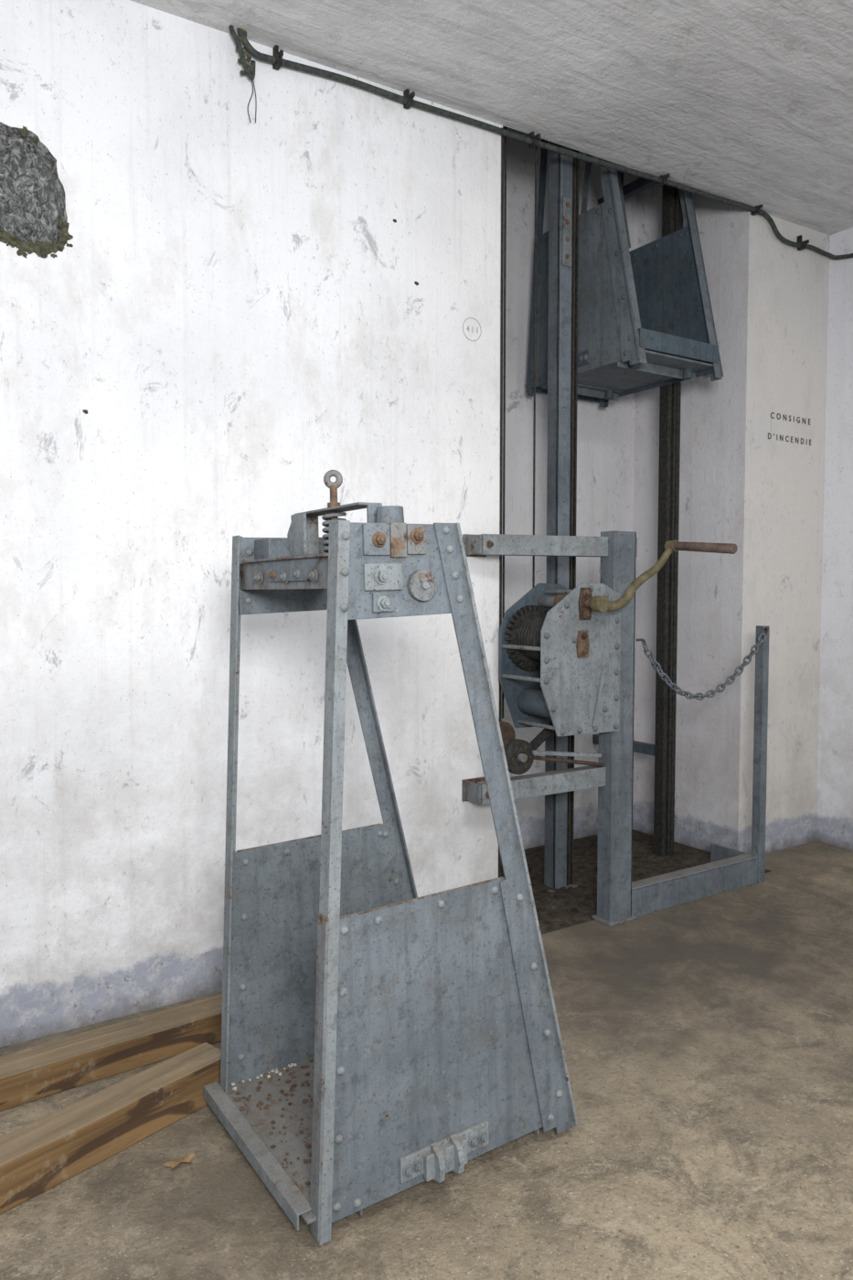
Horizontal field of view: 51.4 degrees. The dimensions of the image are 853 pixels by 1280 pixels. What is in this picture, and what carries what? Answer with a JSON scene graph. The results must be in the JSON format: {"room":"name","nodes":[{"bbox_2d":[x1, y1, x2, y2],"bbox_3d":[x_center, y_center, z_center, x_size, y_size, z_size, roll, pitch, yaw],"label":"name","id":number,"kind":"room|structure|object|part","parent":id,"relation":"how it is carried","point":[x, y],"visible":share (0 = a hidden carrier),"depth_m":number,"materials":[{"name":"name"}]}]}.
{"room":"underground military bunker","nodes":[
{"label":"underground military bunker","id":0,"kind":"room"},
{"bbox_2d":[0,0,502,1047],"bbox_3d":[-1.849,-1.128,2.452,4.640,4.600,0.720,-2,4,-33],"label":"wall","id":1,"kind":"structure","parent":0,"point":[237,314],"depth_m":2.79,"materials":[{"name":"paint"}]},
{"bbox_2d":[0,121,73,258],"bbox_3d":[-1.254,-1.261,2.467,0.490,0.377,0.126,-2,4,-33],"label":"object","id":2,"kind":"object","parent":1,"relation":"attached to","point":[34,218],"visible":0.99,"depth_m":2.55,"materials":[{"name":"stone"}]},
{"bbox_2d":[462,317,481,341],"bbox_3d":[0.172,-1.169,3.338,0.086,0.086,0.002,-2,4,-33],"label":"pencilled number","id":3,"kind":"object","parent":1,"relation":"attached to","point":[469,317],"visible":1,"depth_m":3.33,"materials":[{"name":"grey paint"}]},
{"bbox_2d":[498,127,503,877],"bbox_3d":[0.277,-0.415,3.472,0.012,3.072,0.050,-2,4,-33],"label":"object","id":4,"kind":"object","parent":1,"relation":"attached to","point":[502,136],"visible":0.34,"depth_m":3.42,"materials":[{"name":"black metal"}]},
{"bbox_2d":[0,830,852,1279],"bbox_3d":[0.434,1.245,1.094,6.850,0.001,5.750,-2,4,-33],"label":"floor","id":5,"kind":"structure","parent":0,"point":[708,1041],"depth_m":2.04,"materials":[{"name":"beige concrete"}]},
{"bbox_2d":[0,1042,221,1215],"bbox_3d":[-1.054,1.158,1.742,0.107,0.106,1.568,2,4,40],"label":"timber beam","id":6,"kind":"structure","parent":5,"relation":"on","point":[39,1156],"depth_m":2.05,"materials":[{"name":"brown wood"}]},
{"bbox_2d":[0,993,222,1110],"bbox_3d":[-1.155,1.142,2.239,1.652,0.086,0.122,-2,4,-36],"label":"timber beam","id":7,"kind":"structure","parent":5,"relation":"on","point":[33,1073],"depth_m":2.40,"materials":[{"name":"brown wood"}]},
{"bbox_2d":[163,1152,194,1169],"bbox_3d":[-0.563,1.191,2.026,0.075,0.010,0.034,-2,4,-33],"label":"dry leaf","id":8,"kind":"object","parent":5,"relation":"on","point":[173,1164],"visible":1,"depth_m":2.03,"materials":[{"name":"brown plant"}]},
{"bbox_2d":[203,469,578,1245],"bbox_3d":[-0.097,0.397,2.143,0.758,1.600,0.650,-4,4,-33],"label":"cage","id":9,"kind":"object","parent":5,"relation":"on","point":[379,1039],"visible":1,"depth_m":1.96,"materials":[{"name":"grey paint"}]},
{"bbox_2d":[257,571,262,584],"bbox_3d":[-0.391,-0.146,2.083,0.003,0.030,0.030,-4,4,-33],"label":"washer","id":10,"kind":"object","parent":9,"relation":"in","point":[260,572],"depth_m":2.07,"materials":[{"name":"silver metal"}]},
{"bbox_3d":[-0.100,1.128,2.178,0.687,0.008,0.554,-4,4,-33],"label":"floor plate","id":11,"kind":"part","parent":9,"relation":"part of","materials":[{"name":"paint"}]},
{"bbox_3d":[-0.350,-0.166,2.277,0.289,0.192,0.008,-4,4,-33],"label":"head plate","id":12,"kind":"part","parent":9,"relation":"part of","materials":[{"name":"blue paint"}]},
{"bbox_3d":[-0.267,-0.182,1.978,0.118,0.006,0.490,-4,4,-33],"label":"cross plate","id":13,"kind":"part","parent":9,"relation":"part of","materials":[{"name":"paint"}]},
{"bbox_3d":[-0.297,-0.254,2.171,0.070,0.102,0.008,-4,4,-33],"label":"bridge leg","id":14,"kind":"part","parent":9,"relation":"part of","materials":[{"name":"paint"}]},
{"bbox_2d":[311,568,318,582],"bbox_3d":[-0.233,-0.134,1.841,0.003,0.030,0.030,-4,4,-33],"label":"washer","id":15,"kind":"object","parent":9,"relation":"in","point":[314,570],"depth_m":1.83,"materials":[{"name":"silver metal"}]},
{"bbox_3d":[-0.244,0.828,2.398,0.662,0.620,0.005,-4,4,-33],"label":"panel","id":16,"kind":"part","parent":9,"relation":"part of","materials":[{"name":"blue paint"}]},
{"bbox_3d":[-0.192,0.486,1.769,0.076,1.442,0.042,-2,4,-33],"label":"post upright","id":17,"kind":"part","parent":9,"relation":"part of","materials":[{"name":"grey paint"}]},
{"bbox_3d":[-0.212,-0.259,2.039,0.017,0.193,0.017,-4,4,-33],"label":"buffer rod","id":18,"kind":"part","parent":9,"relation":"part of","materials":[{"name":"metal"}]},
{"bbox_3d":[-0.112,-0.241,1.919,0.035,0.102,0.008,-4,4,-33],"label":"bridge leg","id":19,"kind":"part","parent":9,"relation":"part of","materials":[{"name":"blue paint"}]},
{"bbox_3d":[-0.100,-0.200,1.770,0.060,0.062,0.008,-4,4,-33],"label":"clamp plate","id":20,"kind":"part","parent":9,"relation":"part of","materials":[{"name":"blue paint"}]},
{"bbox_2d":[372,532,386,547],"bbox_3d":[-0.094,-0.200,1.768,0.032,0.032,0.003,-4,4,-33],"label":"washer","id":21,"kind":"object","parent":9,"relation":"in","point":[378,538],"depth_m":1.76,"materials":[{"name":"metal"}]},
{"bbox_2d":[374,568,388,585],"bbox_3d":[-0.090,-0.126,1.774,0.032,0.032,0.003,-4,4,-33],"label":"washer","id":22,"kind":"object","parent":9,"relation":"in","point":[381,575],"depth_m":1.77,"materials":[{"name":"grey paint"}]},
{"bbox_3d":[-0.087,-0.127,1.783,0.088,0.054,0.008,-4,4,-33],"label":"clamp plate","id":23,"kind":"part","parent":9,"relation":"part of","materials":[{"name":"grey paint"}]},
{"bbox_2d":[376,595,391,610],"bbox_3d":[-0.085,-0.074,1.780,0.032,0.032,0.003,-4,4,-33],"label":"washer","id":24,"kind":"object","parent":9,"relation":"in","point":[383,602],"depth_m":1.77,"materials":[{"name":"grey paint"}]},
{"bbox_3d":[-0.049,-0.142,1.816,0.289,0.192,0.008,-4,4,-33],"label":"head plate","id":25,"kind":"part","parent":9,"relation":"part of","materials":[{"name":"blue paint"}]},
{"bbox_3d":[-0.021,-0.206,1.821,0.044,0.060,0.008,-4,4,-33],"label":"clamp plate","id":26,"kind":"part","parent":9,"relation":"part of","materials":[{"name":"paint"}]},
{"bbox_2d":[410,527,424,543],"bbox_3d":[-0.019,-0.214,1.816,0.032,0.032,0.003,-4,4,-33],"label":"washer","id":27,"kind":"object","parent":9,"relation":"in","point":[417,534],"depth_m":1.81,"materials":[{"name":"metal"}]},
{"bbox_3d":[-0.002,0.545,1.882,0.415,0.002,0.006,-4,4,-33],"label":"panel worn edge","id":28,"kind":"part","parent":9,"relation":"part of","materials":[{"name":"paint"}]},
{"bbox_3d":[0.058,0.852,1.937,0.662,0.620,0.005,-4,4,-33],"label":"panel","id":29,"kind":"part","parent":9,"relation":"part of","materials":[{"name":"blue paint"}]},
{"bbox_3d":[0.041,1.111,1.929,0.230,0.053,0.010,-4,4,-33],"label":"shoe plate","id":30,"kind":"part","parent":9,"relation":"part of","materials":[{"name":"grey paint"}]},
{"bbox_3d":[0.176,0.463,2.010,0.376,1.440,0.045,-4,4,-33],"label":"post slanted","id":31,"kind":"part","parent":9,"relation":"part of","materials":[{"name":"blue paint"}]},
{"bbox_3d":[0.212,0.458,2.001,0.326,1.430,0.012,-4,4,-33],"label":"post rib","id":32,"kind":"part","parent":9,"relation":"part of","materials":[{"name":"grey paint"}]},
{"bbox_3d":[0.255,0.845,2.058,0.204,0.630,0.007,-4,4,-33],"label":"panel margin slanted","id":33,"kind":"part","parent":9,"relation":"part of","materials":[{"name":"blue paint"}]},
{"bbox_2d":[461,530,769,926],"bbox_3d":[0.842,0.339,3.670,1.485,1.545,0.307,-2,4,-33],"label":"support stand","id":34,"kind":"object","parent":5,"relation":"on","point":[620,900],"visible":0.91,"depth_m":3.50,"materials":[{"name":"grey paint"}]},
{"bbox_3d":[0.183,0.576,3.429,0.105,0.084,0.012,-2,4,-33],"label":"wall plate","id":35,"kind":"part","parent":34,"relation":"part of","materials":[{"name":"paint"}]},
{"bbox_3d":[0.183,-0.359,3.381,0.105,0.084,0.012,-2,4,-33],"label":"wall plate","id":36,"kind":"part","parent":34,"relation":"part of","materials":[{"name":"paint"}]},
{"bbox_3d":[0.509,-0.327,3.415,0.655,0.008,0.056,-1,3,-19],"label":"rail","id":37,"kind":"part","parent":34,"relation":"part of","materials":[{"name":"grey metal"}]},
{"bbox_3d":[0.509,0.519,3.459,0.655,0.052,0.056,-1,3,-19],"label":"rail","id":38,"kind":"part","parent":34,"relation":"part of","materials":[{"name":"grey metal"}]},
{"bbox_3d":[0.519,0.554,3.433,0.655,0.120,0.008,-1,3,-19],"label":"rail","id":39,"kind":"part","parent":34,"relation":"part of","materials":[{"name":"grey metal"}]},
{"bbox_3d":[0.519,-0.360,3.386,0.655,0.076,0.008,-1,3,-19],"label":"rail","id":40,"kind":"part","parent":34,"relation":"part of","materials":[{"name":"grey metal"}]},
{"bbox_2d":[499,540,737,774],"bbox_3d":[0.672,0.068,3.295,0.636,0.889,0.655,-2,4,-33],"label":"winch","id":41,"kind":"object","parent":34,"relation":"attached to","point":[560,646],"visible":0.99,"depth_m":3.36,"materials":[{"name":"grey paint"}]},
{"bbox_3d":[0.359,0.143,3.339,0.016,0.016,0.246,-2,4,-33],"label":"spacer rod","id":42,"kind":"part","parent":41,"relation":"part of","materials":[{"name":"paint"}]},
{"bbox_3d":[0.359,0.029,3.333,0.016,0.016,0.246,-2,4,-33],"label":"spacer rod","id":43,"kind":"part","parent":41,"relation":"part of","materials":[{"name":"paint"}]},
{"bbox_3d":[0.428,0.326,3.393,0.016,0.016,0.246,-2,4,-33],"label":"spacer rod","id":44,"kind":"part","parent":41,"relation":"part of","materials":[{"name":"paint"}]},
{"bbox_3d":[0.436,0.383,3.415,0.184,0.142,0.017,-2,3,-31],"label":"sheave arm","id":45,"kind":"part","parent":41,"relation":"part of","materials":[{"name":"black metal"}]},
{"bbox_3d":[0.537,-0.187,3.438,0.016,0.016,0.246,-2,4,-33],"label":"spacer rod","id":46,"kind":"part","parent":41,"relation":"part of","materials":[{"name":"paint"}]},
{"bbox_3d":[0.546,0.441,3.433,0.310,0.051,0.012,-1,3,-24],"label":"brake lever","id":47,"kind":"part","parent":41,"relation":"part of","materials":[{"name":"grey paint"}]},
{"bbox_3d":[0.586,0.014,3.319,0.060,0.100,0.010,-2,4,-33],"label":"bearing plate","id":48,"kind":"part","parent":41,"relation":"part of","materials":[{"name":"metal"}]},
{"bbox_3d":[0.595,-0.136,3.317,0.067,0.120,0.010,-2,4,-33],"label":"bearing plate","id":49,"kind":"part","parent":41,"relation":"part of","materials":[{"name":"brown metal"}]},
{"bbox_3d":[0.791,-0.236,3.335,0.356,0.257,0.041,-2,3,-27],"label":"crank arm","id":50,"kind":"part","parent":41,"relation":"part of","materials":[{"name":"yellow paint"}]},
{"bbox_3d":[1.149,0.990,3.805,0.820,0.008,0.063,-2,4,-33],"label":"sill","id":51,"kind":"part","parent":34,"relation":"part of","materials":[{"name":"grey paint"}]},
{"bbox_2d":[641,632,766,700],"bbox_3d":[1.170,0.115,3.707,0.768,0.272,0.032,-2,4,-33],"label":"chain","id":52,"kind":"object","parent":34,"relation":"hanging from","point":[650,656],"visible":1,"depth_m":3.69,"materials":[{"name":"grey metal"}]},
{"bbox_3d":[1.501,0.515,3.990,0.042,1.160,0.042,-2,4,-33],"label":"chain post","id":53,"kind":"part","parent":34,"relation":"part of","materials":[{"name":"grey metal"}]},
{"bbox_2d":[501,829,771,933],"bbox_3d":[0.767,1.068,4.148,1.450,0.034,0.910,-2,4,-33],"label":"dirt","id":54,"kind":"object","parent":5,"relation":"on","point":[561,908],"visible":0.32,"depth_m":4.10,"materials":[{"name":"brown soil"}]},
{"bbox_2d":[737,211,830,853],"bbox_3d":[1.790,-0.529,4.429,0.640,3.200,0.001,-2,4,-33],"label":"wall pillar","id":55,"kind":"structure","parent":5,"relation":"on","point":[789,286],"depth_m":4.43,"materials":[{"name":"white paint"}]},
{"bbox_2d":[768,412,810,445],"bbox_3d":[1.810,-1.050,4.413,0.350,0.132,0.001,-2,4,-33],"label":"lettering","id":56,"kind":"object","parent":55,"relation":"attached to","point":[772,412],"visible":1,"depth_m":4.41,"materials":[{"name":"black paint"}]},
{"bbox_2d":[130,0,852,234],"bbox_3d":[0.638,-1.790,0.623,6.850,0.162,5.000,-2,4,-33],"label":"ceiling","id":57,"kind":"structure","parent":0,"point":[750,102],"depth_m":3.02,"materials":[{"name":"grey concrete"}]},
{"bbox_2d":[228,24,852,259],"bbox_3d":[1.036,-1.840,3.151,3.200,0.353,1.200,-2,4,-33],"label":"cable","id":58,"kind":"object","parent":57,"relation":"hanging from","point":[276,59],"visible":0.98,"depth_m":3.25,"materials":[{"name":"black rubber"}]},
{"bbox_2d":[501,125,637,849],"bbox_3d":[0.513,-1.229,4.420,1.470,4.600,0.001,-2,4,-33],"label":"wall","id":59,"kind":"structure","parent":0,"point":[604,435],"depth_m":4.48,"materials":[{"name":"white paint"}]},
{"bbox_2d":[501,126,682,892],"bbox_3d":[0.634,-1.162,4.087,1.193,4.500,0.694,-2,4,-33],"label":"rails","id":60,"kind":"object","parent":59,"relation":"attached to","point":[564,170],"visible":0.6,"depth_m":3.84,"materials":[{"name":"grey metal"}]},
{"bbox_3d":[0.590,-1.714,3.729,0.048,0.280,0.008,-2,4,-33],"label":"splice plate","id":61,"kind":"part","parent":60,"relation":"part of","materials":[{"name":"paint"}]},
{"bbox_3d":[0.616,-1.148,3.809,0.008,4.500,0.040,-2,4,-33],"label":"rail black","id":62,"kind":"part","parent":60,"relation":"part of","materials":[{"name":"metal"}]},
{"bbox_3d":[0.635,-1.148,3.822,0.008,4.500,0.040,-2,4,-33],"label":"rail","id":63,"kind":"part","parent":60,"relation":"part of","materials":[{"name":"black metal"}]},
{"bbox_2d":[524,138,723,407],"bbox_3d":[0.895,-1.990,4.105,0.592,1.627,0.771,-2,4,-33],"label":"cage","id":64,"kind":"object","parent":60,"relation":"attached to","point":[645,321],"visible":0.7,"depth_m":4.02,"materials":[{"name":"blue paint"}]},
{"bbox_3d":[0.546,-1.994,4.200,0.038,1.627,0.160,-2,4,-33],"label":"post upright","id":65,"kind":"part","parent":64,"relation":"part of","materials":[{"name":"blue paint"}]},
{"bbox_3d":[0.691,-1.553,3.980,0.005,0.701,0.711,-2,4,-33],"label":"panel","id":66,"kind":"part","parent":64,"relation":"part of","materials":[{"name":"blue paint"}]},
{"bbox_3d":[0.658,-1.263,4.032,0.009,0.060,0.237,-2,4,-33],"label":"shoe plate","id":67,"kind":"part","parent":64,"relation":"part of","materials":[{"name":"blue paint"}]},
{"bbox_3d":[0.821,-1.537,3.771,0.006,0.712,0.224,-2,4,-33],"label":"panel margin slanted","id":68,"kind":"part","parent":64,"relation":"part of","materials":[{"name":"blue paint"}]},
{"bbox_3d":[0.893,-1.236,4.147,0.504,0.009,0.738,-2,4,-33],"label":"floor plate","id":69,"kind":"part","parent":64,"relation":"part of","materials":[{"name":"blue paint"}]},
{"bbox_3d":[0.791,-1.975,3.827,0.041,1.627,0.418,-2,4,-33],"label":"post slanted","id":70,"kind":"part","parent":64,"relation":"part of","materials":[{"name":"blue paint"}]},
{"bbox_3d":[0.785,-1.979,3.792,0.011,1.616,0.367,-2,4,-33],"label":"post rib","id":71,"kind":"part","parent":64,"relation":"part of","materials":[{"name":"blue paint"}]},
{"bbox_3d":[1.112,-1.567,4.254,0.005,0.701,0.711,-2,4,-33],"label":"panel","id":72,"kind":"part","parent":64,"relation":"part of","materials":[{"name":"blue paint"}]},
{"bbox_2d":[632,176,749,852],"bbox_3d":[1.326,-1.234,4.519,0.001,4.600,0.720,-2,4,-33],"label":"wall","id":73,"kind":"structure","parent":0,"point":[713,413],"depth_m":4.46,"materials":[{"name":"white paint"}]},
{"bbox_2d":[816,226,852,850],"bbox_3d":[3.424,-0.430,2.512,0.001,3.200,5.000,-2,4,-33],"label":"wall","id":74,"kind":"structure","parent":0,"point":[835,769],"depth_m":4.53,"materials":[{"name":"white paint"}]}
]}

